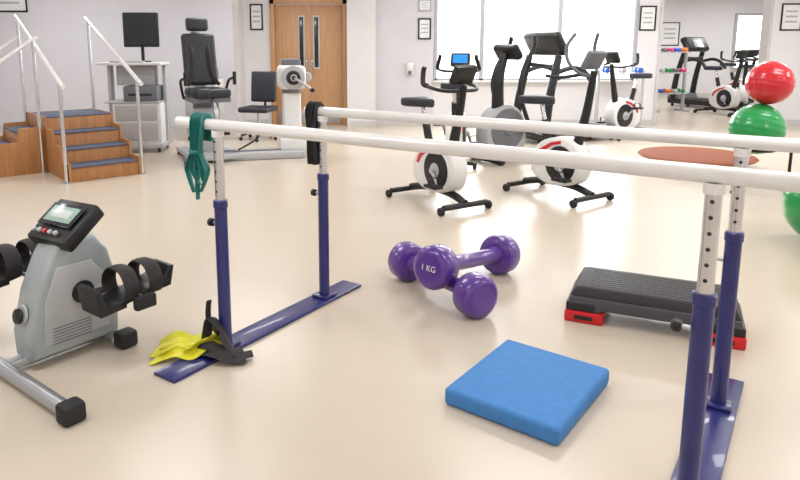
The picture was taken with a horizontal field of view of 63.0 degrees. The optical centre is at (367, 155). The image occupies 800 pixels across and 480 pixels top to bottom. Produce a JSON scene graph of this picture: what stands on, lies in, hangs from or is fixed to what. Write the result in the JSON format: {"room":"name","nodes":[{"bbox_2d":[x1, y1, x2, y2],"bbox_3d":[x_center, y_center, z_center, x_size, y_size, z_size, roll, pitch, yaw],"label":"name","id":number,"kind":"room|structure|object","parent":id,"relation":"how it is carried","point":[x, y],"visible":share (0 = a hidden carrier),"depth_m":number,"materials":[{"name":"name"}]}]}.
{"room":"care facility","nodes":[
{"label":"care facility","id":0,"kind":"room"},
{"bbox_2d":[0,0,237,125],"bbox_3d":[-4.430,-1.758,10.555,4.540,2.750,0.200,0,10,0],"label":"wall","id":1,"kind":"structure","parent":0,"point":[60,28],"depth_m":10.46,"materials":[{"name":"paint"}]},
{"bbox_2d":[0,0,27,11],"bbox_3d":[-5.700,-2.494,10.319,0.575,0.445,0.020,0,10,0],"label":"framed poster","id":2,"kind":"object","parent":1,"relation":"attached to","point":[4,4],"visible":1,"depth_m":10.34,"materials":[{"name":"paper"}]},
{"bbox_2d":[0,126,184,131],"bbox_3d":[-4.330,-0.433,10.669,4.340,0.100,0.015,0,10,0],"label":"baseboard","id":3,"kind":"structure","parent":1,"relation":"attached to","point":[173,128],"depth_m":10.66,"materials":[{"name":"paint"}]},
{"bbox_2d":[234,0,245,121],"bbox_3d":[-2.260,-1.833,10.998,0.200,2.750,0.700,0,10,0],"label":"wall","id":4,"kind":"structure","parent":0,"point":[239,30],"depth_m":11.03,"materials":[{"name":"paint"}]},
{"bbox_2d":[243,0,271,123],"bbox_3d":[-2.030,-1.908,11.442,0.660,2.750,0.200,0,10,0],"label":"wall","id":5,"kind":"structure","parent":0,"point":[256,42],"depth_m":11.35,"materials":[{"name":"paint"}]},
{"bbox_2d":[249,4,262,29],"bbox_3d":[-1.930,-2.388,11.249,0.225,0.445,0.020,0,10,0],"label":"framed poster","id":6,"kind":"object","parent":5,"relation":"attached to","point":[256,10],"visible":1,"depth_m":11.24,"materials":[{"name":"paper"}]},
{"bbox_2d":[246,119,268,123],"bbox_3d":[-1.960,-0.584,11.557,0.400,0.100,0.015,0,10,0],"label":"baseboard","id":7,"kind":"structure","parent":5,"relation":"attached to","point":[264,121],"depth_m":11.55,"materials":[{"name":"paint"}]},
{"bbox_2d":[269,0,276,124],"bbox_3d":[-1.660,-1.615,11.421,0.080,2.180,0.140,0,10,0],"label":"frame","id":8,"kind":"object","parent":5,"relation":"attached to","point":[271,5],"visible":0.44,"depth_m":11.30,"materials":[{"name":"brown wood"}]},
{"bbox_2d":[274,5,309,124],"bbox_3d":[-1.327,-1.576,11.458,0.585,2.090,0.050,0,10,0],"label":"leaf","id":9,"kind":"object","parent":5,"relation":"attached to","point":[286,16],"visible":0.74,"depth_m":11.36,"materials":[{"name":"brown wood"}]},
{"bbox_2d":[279,111,282,122],"bbox_3d":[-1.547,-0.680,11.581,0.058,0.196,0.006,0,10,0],"label":"kick plate","id":10,"kind":"object","parent":9,"relation":"attached to","point":[281,117],"depth_m":11.58,"materials":[{"name":"metal"}]},
{"bbox_2d":[298,15,304,66],"bbox_3d":[-1.160,-1.970,11.363,0.110,0.920,0.012,0,10,0],"label":"panel frame","id":11,"kind":"object","parent":9,"relation":"attached to","point":[298,15],"visible":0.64,"depth_m":11.34,"materials":[{"name":"paint"}]},
{"bbox_2d":[299,17,303,65],"bbox_3d":[-1.160,-1.969,11.355,0.070,0.860,0.008,0,10,0],"label":"glass","id":12,"kind":"object","parent":11,"relation":"in","point":[301,42],"visible":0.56,"depth_m":11.35,"materials":[{"name":"grey glass"}]},
{"bbox_2d":[301,111,305,122],"bbox_3d":[-1.149,-0.680,11.581,0.072,0.196,0.006,0,10,0],"label":"kick plate","id":13,"kind":"object","parent":9,"relation":"attached to","point":[302,112],"depth_m":11.58,"materials":[{"name":"metal"}]},
{"bbox_2d":[347,0,375,125],"bbox_3d":[-0.115,-1.891,11.344,0.490,2.750,0.400,0,10,0],"label":"wall","id":14,"kind":"structure","parent":0,"point":[361,14],"depth_m":11.17,"materials":[{"name":"white paint"}]},
{"bbox_2d":[269,0,346,3],"bbox_3d":[-1.030,-2.651,11.246,1.340,0.080,0.140,0,10,0],"label":"door frame","id":15,"kind":"structure","parent":14,"relation":"in","point":[273,1],"depth_m":11.18,"materials":[{"name":"brown wood"}]},
{"bbox_2d":[309,5,342,124],"bbox_3d":[-0.733,-1.576,11.458,0.585,2.090,0.050,0,10,0],"label":"leaf","id":16,"kind":"object","parent":14,"relation":"attached to","point":[327,81],"visible":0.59,"depth_m":11.41,"materials":[{"name":"brown wood"}]},
{"bbox_2d":[313,15,319,68],"bbox_3d":[-0.900,-1.970,11.363,0.110,0.920,0.012,0,10,0],"label":"panel frame","id":17,"kind":"object","parent":16,"relation":"attached to","point":[313,15],"visible":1,"depth_m":11.36,"materials":[{"name":"paint"}]},
{"bbox_2d":[314,17,318,66],"bbox_3d":[-0.900,-1.969,11.355,0.070,0.860,0.008,0,10,0],"label":"glass","id":18,"kind":"object","parent":17,"relation":"in","point":[315,18],"visible":1,"depth_m":11.35,"materials":[{"name":"grey glass"}]},
{"bbox_2d":[327,117,340,122],"bbox_3d":[-0.733,-0.679,11.581,0.500,0.220,0.006,0,10,0],"label":"kick plate","id":19,"kind":"object","parent":16,"relation":"attached to","point":[330,119],"visible":0.2,"depth_m":11.59,"materials":[{"name":"metal"}]},
{"bbox_2d":[342,0,346,124],"bbox_3d":[-0.400,-1.615,11.421,0.080,2.180,0.140,0,10,0],"label":"frame","id":20,"kind":"object","parent":14,"relation":"attached to","point":[344,6],"visible":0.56,"depth_m":11.34,"materials":[{"name":"brown wood"}]},
{"bbox_2d":[351,121,375,126],"bbox_3d":[-0.080,-0.550,11.360,0.440,0.100,0.015,0,10,0],"label":"baseboard","id":21,"kind":"structure","parent":14,"relation":"attached to","point":[353,123],"depth_m":11.35,"materials":[{"name":"paint"}]},
{"bbox_2d":[0,97,799,479],"bbox_3d":[3.250,0.180,7.637,19.900,0.100,21.400,0,10,0],"label":"floor","id":22,"kind":"structure","parent":0,"point":[352,388],"depth_m":3.26,"materials":[{"name":"plastic"}]},
{"bbox_2d":[0,15,145,183],"bbox_3d":[-3.581,-0.665,7.081,1.702,1.752,1.697,-8,13,-40],"label":"stairs","id":23,"kind":"structure","parent":22,"relation":"on","point":[78,145],"depth_m":7.15,"materials":[{"name":"brown wood"}]},
{"bbox_2d":[0,199,172,426],"bbox_3d":[-1.426,0.563,2.998,1.310,0.690,0.675,7,12,37],"label":"pedal exerciser","id":24,"kind":"object","parent":22,"relation":"on","point":[70,296],"visible":1,"depth_m":2.87,"materials":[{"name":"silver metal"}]},
{"bbox_2d":[53,316,91,329],"bbox_3d":[-1.329,0.753,2.926,0.010,0.004,0.180,7,12,37],"label":"vent","id":25,"kind":"object","parent":24,"relation":"attached to","point":[79,320],"depth_m":2.92,"materials":[{"name":"grey plastic"}]},
{"bbox_2d":[53,319,91,332],"bbox_3d":[-1.329,0.767,2.928,0.010,0.004,0.180,7,12,37],"label":"vent","id":26,"kind":"object","parent":24,"relation":"attached to","point":[79,323],"depth_m":2.92,"materials":[{"name":"grey plastic"}]},
{"bbox_2d":[53,322,91,335],"bbox_3d":[-1.329,0.781,2.930,0.010,0.004,0.180,7,12,37],"label":"vent","id":27,"kind":"object","parent":24,"relation":"attached to","point":[79,326],"depth_m":2.93,"materials":[{"name":"grey plastic"}]},
{"bbox_2d":[53,325,91,338],"bbox_3d":[-1.329,0.794,2.933,0.010,0.004,0.180,7,12,37],"label":"vent","id":28,"kind":"object","parent":24,"relation":"attached to","point":[79,329],"depth_m":2.93,"materials":[{"name":"grey plastic"}]},
{"bbox_2d":[54,328,91,341],"bbox_3d":[-1.329,0.808,2.935,0.010,0.004,0.180,7,12,37],"label":"vent","id":29,"kind":"object","parent":24,"relation":"attached to","point":[75,333],"depth_m":2.93,"materials":[{"name":"grey plastic"}]},
{"bbox_2d":[53,330,92,344],"bbox_3d":[-1.329,0.822,2.937,0.010,0.004,0.180,7,12,37],"label":"vent","id":30,"kind":"object","parent":24,"relation":"attached to","point":[75,336],"depth_m":2.94,"materials":[{"name":"grey plastic"}]},
{"bbox_2d":[76,284,126,318],"bbox_3d":[-1.150,0.615,2.813,0.160,0.120,0.140,7,12,37],"label":"cup","id":31,"kind":"object","parent":24,"relation":"on","point":[93,302],"depth_m":2.78,"materials":[{"name":"black plastic"}]},
{"bbox_2d":[137,259,172,287],"bbox_3d":[-0.997,0.555,3.004,0.150,0.105,0.140,7,12,37],"label":"cup","id":32,"kind":"object","parent":24,"relation":"on","point":[164,269],"depth_m":2.98,"materials":[{"name":"black plastic"}]},
{"bbox_2d":[96,12,172,151],"bbox_3d":[-3.100,-0.972,8.679,0.820,1.825,0.550,-1,10,-4],"label":"workstation","id":33,"kind":"object","parent":22,"relation":"on","point":[140,29],"visible":0.84,"depth_m":8.58,"materials":[{"name":"grey plastic"}]},
{"bbox_2d":[104,99,163,103],"bbox_3d":[-3.100,-0.723,8.721,0.700,0.020,0.460,-1,10,-4],"label":"shelf","id":34,"kind":"object","parent":33,"relation":"attached to","point":[111,101],"depth_m":8.55,"materials":[{"name":"grey plastic"}]},
{"bbox_2d":[122,12,159,61],"bbox_3d":[-3.003,-1.563,8.637,0.460,0.645,0.220,0,10,0],"label":"monitor","id":35,"kind":"object","parent":33,"relation":"on","point":[140,29],"depth_m":8.58,"materials":[{"name":"black plastic"}]},
{"bbox_2d":[149,331,232,364],"bbox_3d":[-0.810,0.870,2.989,0.376,0.080,0.197,-2,10,-14],"label":"band","id":36,"kind":"object","parent":22,"relation":"on","point":[180,344],"visible":0.73,"depth_m":2.96,"materials":[{"name":"yellow rubber"}]},
{"bbox_2d":[183,68,224,140],"bbox_3d":[-2.450,-0.769,9.744,0.500,1.070,0.479,0,10,0],"label":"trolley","id":37,"kind":"object","parent":22,"relation":"on","point":[188,106],"visible":0.08,"depth_m":9.56,"materials":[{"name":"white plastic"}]},
{"bbox_2d":[176,18,242,163],"bbox_3d":[-2.010,-0.835,8.105,0.800,1.745,0.996,-5,11,-28],"label":"chair","id":38,"kind":"object","parent":22,"relation":"on","point":[198,50],"visible":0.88,"depth_m":8.19,"materials":[{"name":"black leather"}]},
{"bbox_2d":[181,34,217,85],"bbox_3d":[-2.147,-1.220,8.301,0.420,0.650,0.227,-5,11,-28],"label":"cushion","id":39,"kind":"object","parent":38,"relation":"on","point":[198,50],"depth_m":8.25,"materials":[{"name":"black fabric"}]},
{"bbox_2d":[185,87,230,98],"bbox_3d":[-1.992,-0.777,8.081,0.460,0.110,0.540,-5,11,-28],"label":"seat cushion","id":40,"kind":"object","parent":38,"relation":"on","point":[217,92],"depth_m":7.91,"materials":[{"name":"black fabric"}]},
{"bbox_2d":[197,300,252,363],"bbox_3d":[-0.653,0.798,2.938,0.277,0.235,0.177,7,12,34],"label":"strap","id":41,"kind":"object","parent":22,"relation":"on","point":[229,354],"visible":0.98,"depth_m":2.94,"materials":[{"name":"black fabric"}]},
{"bbox_2d":[238,71,277,141],"bbox_3d":[-1.614,-0.732,9.710,0.544,1.009,0.575,3,10,15],"label":"office chair","id":42,"kind":"object","parent":22,"relation":"on","point":[263,83],"visible":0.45,"depth_m":9.82,"materials":[{"name":"black plastic"}]},
{"bbox_2d":[224,59,314,160],"bbox_3d":[-1.311,-0.590,8.207,1.220,1.230,0.570,-2,10,-14],"label":"dynamometer","id":43,"kind":"object","parent":22,"relation":"on","point":[292,77],"visible":0.79,"depth_m":8.19,"materials":[{"name":"grey plastic"}]},
{"bbox_2d":[385,65,491,215],"bbox_3d":[0.620,-0.184,5.770,0.551,1.240,0.870,-6,11,-31],"label":"exercise bike","id":44,"kind":"object","parent":22,"relation":"on","point":[442,174],"visible":0.93,"depth_m":5.57,"materials":[{"name":"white plastic"}]},
{"bbox_2d":[388,241,497,318],"bbox_3d":[0.400,0.685,3.665,0.228,0.228,0.772,-6,11,-30],"label":"dumbbell","id":45,"kind":"object","parent":22,"relation":"on","point":[474,294],"visible":0.83,"depth_m":3.37,"materials":[{"name":"purple plastic"}]},
{"bbox_2d":[433,53,480,168],"bbox_3d":[1.060,-0.563,7.816,0.580,1.306,0.916,2,10,14],"label":"exercise bike","id":46,"kind":"object","parent":22,"relation":"on","point":[456,58],"visible":0.48,"depth_m":7.81,"materials":[{"name":"black plastic"}]},
{"bbox_2d":[414,234,520,289],"bbox_3d":[0.596,0.612,3.800,0.240,0.335,0.827,9,13,42],"label":"dumbbell","id":47,"kind":"object","parent":22,"relation":"on","point":[437,266],"visible":1,"depth_m":3.64,"materials":[{"name":"purple plastic"}]},
{"bbox_2d":[154,106,799,479],"bbox_3d":[0.482,0.440,2.564,2.886,1.078,1.368,7,12,34],"label":"bars","id":48,"kind":"object","parent":22,"relation":"on","point":[711,400],"visible":0.94,"depth_m":2.42,"materials":[{"name":"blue metal"}]},
{"bbox_2d":[184,112,213,199],"bbox_3d":[-0.755,0.003,2.947,0.146,0.392,0.126,7,12,34],"label":"band","id":49,"kind":"object","parent":48,"relation":"attached to","point":[197,166],"visible":0.89,"depth_m":2.91,"materials":[{"name":"teal rubber"}]},
{"bbox_2d":[305,101,324,164],"bbox_3d":[-0.284,-0.120,3.523,0.076,0.342,0.101,7,12,34],"label":"strap","id":50,"kind":"object","parent":48,"relation":"hanging from","point":[311,109],"visible":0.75,"depth_m":3.49,"materials":[{"name":"black fabric"}]},
{"bbox_2d":[471,36,559,165],"bbox_3d":[1.978,-0.709,8.082,1.432,1.505,0.600,-5,11,-30],"label":"trainer","id":51,"kind":"object","parent":22,"relation":"on","point":[504,52],"visible":0.7,"depth_m":7.77,"materials":[{"name":"black plastic"}]},
{"bbox_2d":[445,340,608,444],"bbox_3d":[0.655,0.936,2.645,0.470,0.072,0.562,7,12,37],"label":"pad","id":52,"kind":"object","parent":22,"relation":"on","point":[541,394],"visible":1,"depth_m":2.55,"materials":[{"name":"blue plastic"}]},
{"bbox_2d":[503,32,613,207],"bbox_3d":[1.780,-0.363,6.024,0.551,1.509,0.870,-6,12,-33],"label":"exercise bike","id":53,"kind":"object","parent":22,"relation":"on","point":[569,178],"visible":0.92,"depth_m":5.86,"materials":[{"name":"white plastic"}]},
{"bbox_2d":[514,32,612,143],"bbox_3d":[2.936,-1.025,9.709,1.530,1.586,0.860,-4,10,-22],"label":"treadmill","id":54,"kind":"object","parent":22,"relation":"on","point":[548,43],"visible":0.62,"depth_m":9.29,"materials":[{"name":"black plastic"}]},
{"bbox_2d":[594,67,645,127],"bbox_3d":[4.300,-0.985,11.142,0.810,1.030,0.450,0,10,0],"label":"dumbbell rack","id":55,"kind":"object","parent":22,"relation":"on","point":[636,69],"visible":0.7,"depth_m":11.10,"materials":[{"name":"white metal"}]},
{"bbox_2d":[599,72,637,73],"bbox_3d":[4.300,-1.391,11.053,0.750,0.020,0.300,0,10,0],"label":"shelf","id":56,"kind":"object","parent":55,"relation":"attached to","point":[599,72],"depth_m":10.95,"materials":[{"name":"grey plastic"}]},
{"bbox_2d":[597,52,652,140],"bbox_3d":[3.950,-0.929,9.985,0.916,1.306,0.580,-5,11,-30],"label":"exercise bike","id":57,"kind":"object","parent":22,"relation":"on","point":[620,112],"visible":0.84,"depth_m":9.86,"materials":[{"name":"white plastic"}]},
{"bbox_2d":[564,267,746,349],"bbox_3d":[1.459,0.758,3.337,0.820,0.194,0.379,4,11,25],"label":"step","id":58,"kind":"structure","parent":22,"relation":"on","point":[595,292],"depth_m":3.27,"materials":[{"name":"plastic"}]},
{"bbox_2d":[656,48,691,111],"bbox_3d":[6.450,-1.617,13.925,0.760,1.350,0.450,-2,10,-10],"label":"dumbbell rack","id":59,"kind":"object","parent":22,"relation":"on","point":[683,71],"visible":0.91,"depth_m":13.87,"materials":[{"name":"grey metal"}]},
{"bbox_2d":[658,92,687,93],"bbox_3d":[6.454,-1.327,13.954,0.700,0.020,0.300,-2,10,-10],"label":"shelf","id":60,"kind":"object","parent":59,"relation":"attached to","point":[658,92],"depth_m":13.84,"materials":[{"name":"white metal"}]},
{"bbox_2d":[659,72,689,73],"bbox_3d":[6.454,-1.754,13.882,0.700,0.020,0.300,-2,10,-10],"label":"shelf","id":61,"kind":"object","parent":59,"relation":"attached to","point":[659,72],"depth_m":13.77,"materials":[{"name":"white metal"}]},
{"bbox_2d":[661,52,691,52],"bbox_3d":[6.454,-2.181,13.810,0.700,0.020,0.300,-2,10,-10],"label":"shelf","id":62,"kind":"object","parent":59,"relation":"attached to","point":[661,52],"depth_m":13.66,"materials":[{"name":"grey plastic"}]},
{"bbox_2d":[638,146,758,165],"bbox_3d":[3.860,0.054,7.666,1.280,0.140,1.280,0,10,0],"label":"board","id":63,"kind":"object","parent":22,"relation":"on","point":[698,155],"visible":0.7,"depth_m":7.54,"materials":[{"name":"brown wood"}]},
{"bbox_2d":[667,37,747,105],"bbox_3d":[7.742,-1.886,14.806,0.860,1.586,1.530,-5,11,-30],"label":"treadmill","id":64,"kind":"object","parent":22,"relation":"on","point":[694,44],"visible":0.83,"depth_m":15.03,"materials":[{"name":"black plastic"}]},
{"bbox_2d":[667,92,696,98],"bbox_3d":[7.442,-1.407,15.414,0.720,0.120,0.330,-5,11,-30],"label":"hood","id":65,"kind":"object","parent":64,"relation":"attached to","point":[690,94],"depth_m":15.29,"materials":[{"name":"grey plastic"}]},
{"bbox_2d":[693,50,748,116],"bbox_3d":[7.250,-1.479,13.239,0.580,1.306,0.916,-3,10,-20],"label":"exercise bike","id":66,"kind":"object","parent":22,"relation":"on","point":[725,97],"visible":0.98,"depth_m":13.07,"materials":[{"name":"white plastic"}]},
{"bbox_2d":[720,49,758,103],"bbox_3d":[9.000,-1.912,15.802,0.580,1.306,0.916,-5,11,-30],"label":"exercise bike","id":67,"kind":"object","parent":22,"relation":"on","point":[755,50],"visible":0.2,"depth_m":15.71,"materials":[{"name":"black plastic"}]},
{"bbox_2d":[733,50,758,108],"bbox_3d":[8.350,-1.679,14.422,0.580,1.306,0.916,5,11,30],"label":"exercise bike","id":68,"kind":"object","parent":22,"relation":"on","point":[744,96],"visible":0.48,"depth_m":14.18,"materials":[{"name":"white plastic"}]},
{"bbox_2d":[730,150,792,192],"bbox_3d":[3.760,0.105,6.363,0.623,0.472,0.636,0,10,0],"label":"stand","id":69,"kind":"object","parent":22,"relation":"on","point":[752,151],"visible":0.11,"depth_m":6.18,"materials":[{"name":"black plastic"}]},
{"bbox_2d":[728,103,786,153],"bbox_3d":[3.760,-0.254,6.296,0.492,0.490,0.490,0,10,0],"label":"exercise ball","id":70,"kind":"object","parent":69,"relation":"on","point":[757,119],"visible":0.62,"depth_m":6.12,"materials":[{"name":"green plastic"}]},
{"bbox_2d":[745,61,795,104],"bbox_3d":[3.840,-0.692,6.222,0.418,0.416,0.416,0,10,0],"label":"exercise ball","id":71,"kind":"object","parent":70,"relation":"on","point":[767,82],"visible":1,"depth_m":6.08,"materials":[{"name":"red plastic"}]},
{"bbox_2d":[781,191,799,234],"bbox_3d":[3.270,0.355,4.624,0.562,0.560,0.560,0,10,0],"label":"exercise ball","id":72,"kind":"object","parent":22,"relation":"on","point":[790,204],"visible":0.75,"depth_m":4.62,"materials":[{"name":"green plastic"}]},
{"bbox_2d":[375,0,434,120],"bbox_3d":[0.640,-1.908,11.442,1.020,2.750,0.200,0,10,0],"label":"wall","id":73,"kind":"structure","parent":0,"point":[398,44],"depth_m":11.37,"materials":[{"name":"paint"}]},
{"bbox_2d":[406,63,412,73],"bbox_3d":[0.730,-1.512,11.347,0.120,0.200,0.120,0,10,0],"label":"soap dispenser","id":74,"kind":"object","parent":73,"relation":"attached to","point":[409,66],"visible":1,"depth_m":11.30,"materials":[{"name":"white plastic"}]},
{"bbox_2d":[418,18,430,39],"bbox_3d":[0.980,-2.190,11.283,0.225,0.365,0.020,0,10,0],"label":"framed poster","id":75,"kind":"object","parent":73,"relation":"attached to","point":[423,23],"visible":1,"depth_m":11.28,"materials":[{"name":"paper"}]},
{"bbox_2d":[418,0,431,10],"bbox_3d":[0.980,-2.585,11.216,0.225,0.205,0.020,0,10,0],"label":"framed poster","id":76,"kind":"object","parent":73,"relation":"attached to","point":[423,5],"visible":1,"depth_m":11.21,"materials":[{"name":"paper"}]},
{"bbox_2d":[376,119,652,124],"bbox_3d":[2.595,-0.584,11.557,4.910,0.100,0.015,0,10,0],"label":"baseboard","id":77,"kind":"structure","parent":73,"relation":"attached to","point":[644,121],"depth_m":11.55,"materials":[{"name":"paint"}]},
{"bbox_2d":[433,82,633,118],"bbox_3d":[2.915,-0.937,11.606,3.530,0.780,0.200,0,10,0],"label":"wall","id":78,"kind":"structure","parent":73,"relation":"attached to","point":[569,96],"depth_m":11.49,"materials":[{"name":"paint"}]},
{"bbox_2d":[433,80,634,81],"bbox_3d":[2.915,-1.293,11.404,3.560,0.030,0.140,0,10,0],"label":"sill","id":79,"kind":"structure","parent":73,"relation":"attached to","point":[433,80],"depth_m":11.34,"materials":[{"name":"white plastic"}]},
{"bbox_2d":[634,0,660,118],"bbox_3d":[4.865,-1.908,11.442,0.370,2.750,0.200,0,10,0],"label":"wall","id":80,"kind":"structure","parent":0,"point":[647,41],"depth_m":11.38,"materials":[{"name":"paint"}]},
{"bbox_2d":[639,6,656,30],"bbox_3d":[4.840,-2.368,11.253,0.285,0.425,0.020,0,10,0],"label":"framed poster","id":81,"kind":"object","parent":80,"relation":"attached to","point":[648,14],"visible":1,"depth_m":11.25,"materials":[{"name":"paper"}]},
{"bbox_2d":[652,0,664,124],"bbox_3d":[5.075,-1.809,11.459,0.050,2.550,0.240,0,10,0],"label":"trim","id":82,"kind":"structure","parent":80,"relation":"attached to","point":[662,1],"depth_m":11.37,"materials":[{"name":"paint"}]},
{"bbox_2d":[658,0,763,92],"bbox_3d":[9.025,-2.991,17.851,8.350,2.750,0.200,0,10,0],"label":"wall","id":83,"kind":"structure","parent":0,"point":[713,20],"depth_m":17.68,"materials":[{"name":"paint"}]},
{"bbox_2d":[661,22,679,45],"bbox_3d":[8.200,-3.293,17.689,0.525,0.625,0.020,0,10,0],"label":"framed poster","id":84,"kind":"object","parent":83,"relation":"attached to","point":[670,31],"visible":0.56,"depth_m":17.69,"materials":[{"name":"paper"}]},
{"bbox_2d":[658,93,709,96],"bbox_3d":[9.025,-1.666,17.966,7.950,0.100,0.015,0,10,0],"label":"baseboard beyond","id":85,"kind":"structure","parent":83,"relation":"attached to","point":[698,94],"depth_m":17.96,"materials":[{"name":"paint"}]},
{"bbox_2d":[731,13,762,67],"bbox_3d":[10.695,-3.099,17.683,1.560,1.480,0.075,0,10,0],"label":"window","id":86,"kind":"structure","parent":83,"relation":"in","point":[739,14],"depth_m":17.66,"materials":[{"name":"white glass"}]},
{"bbox_2d":[769,0,799,118],"bbox_3d":[7.600,-1.908,11.442,1.200,2.750,0.200,0,10,0],"label":"wall","id":87,"kind":"structure","parent":0,"point":[785,45],"depth_m":11.36,"materials":[{"name":"paint"}]},
{"bbox_2d":[754,0,774,103],"bbox_3d":[6.975,-1.809,11.459,0.050,2.550,0.240,0,10,0],"label":"trim","id":88,"kind":"structure","parent":87,"relation":"attached to","point":[768,7],"depth_m":11.36,"materials":[{"name":"paint"}]},
{"bbox_2d":[779,3,799,30],"bbox_3d":[7.320,-2.388,11.249,0.365,0.465,0.020,0,10,0],"label":"framed poster","id":89,"kind":"object","parent":87,"relation":"attached to","point":[790,12],"visible":1,"depth_m":11.25,"materials":[{"name":"paper"}]},
{"bbox_2d":[785,119,799,124],"bbox_3d":[7.500,-0.584,11.557,1.000,0.100,0.015,0,10,0],"label":"baseboard","id":90,"kind":"structure","parent":87,"relation":"attached to","point":[788,121],"depth_m":11.55,"materials":[{"name":"paint"}]},
{"bbox_3d":[2.915,-2.938,11.207,3.500,0.050,0.080,0,10,0],"label":"window","id":91,"kind":"structure","parent":0,"visible":0},
{"bbox_2d":[433,0,639,79],"bbox_3d":[2.915,-2.132,11.359,3.550,1.670,0.110,0,10,0],"label":"window","id":92,"kind":"structure","parent":91,"relation":"attached to","point":[458,20],"depth_m":11.38,"materials":[{"name":"white glass"}]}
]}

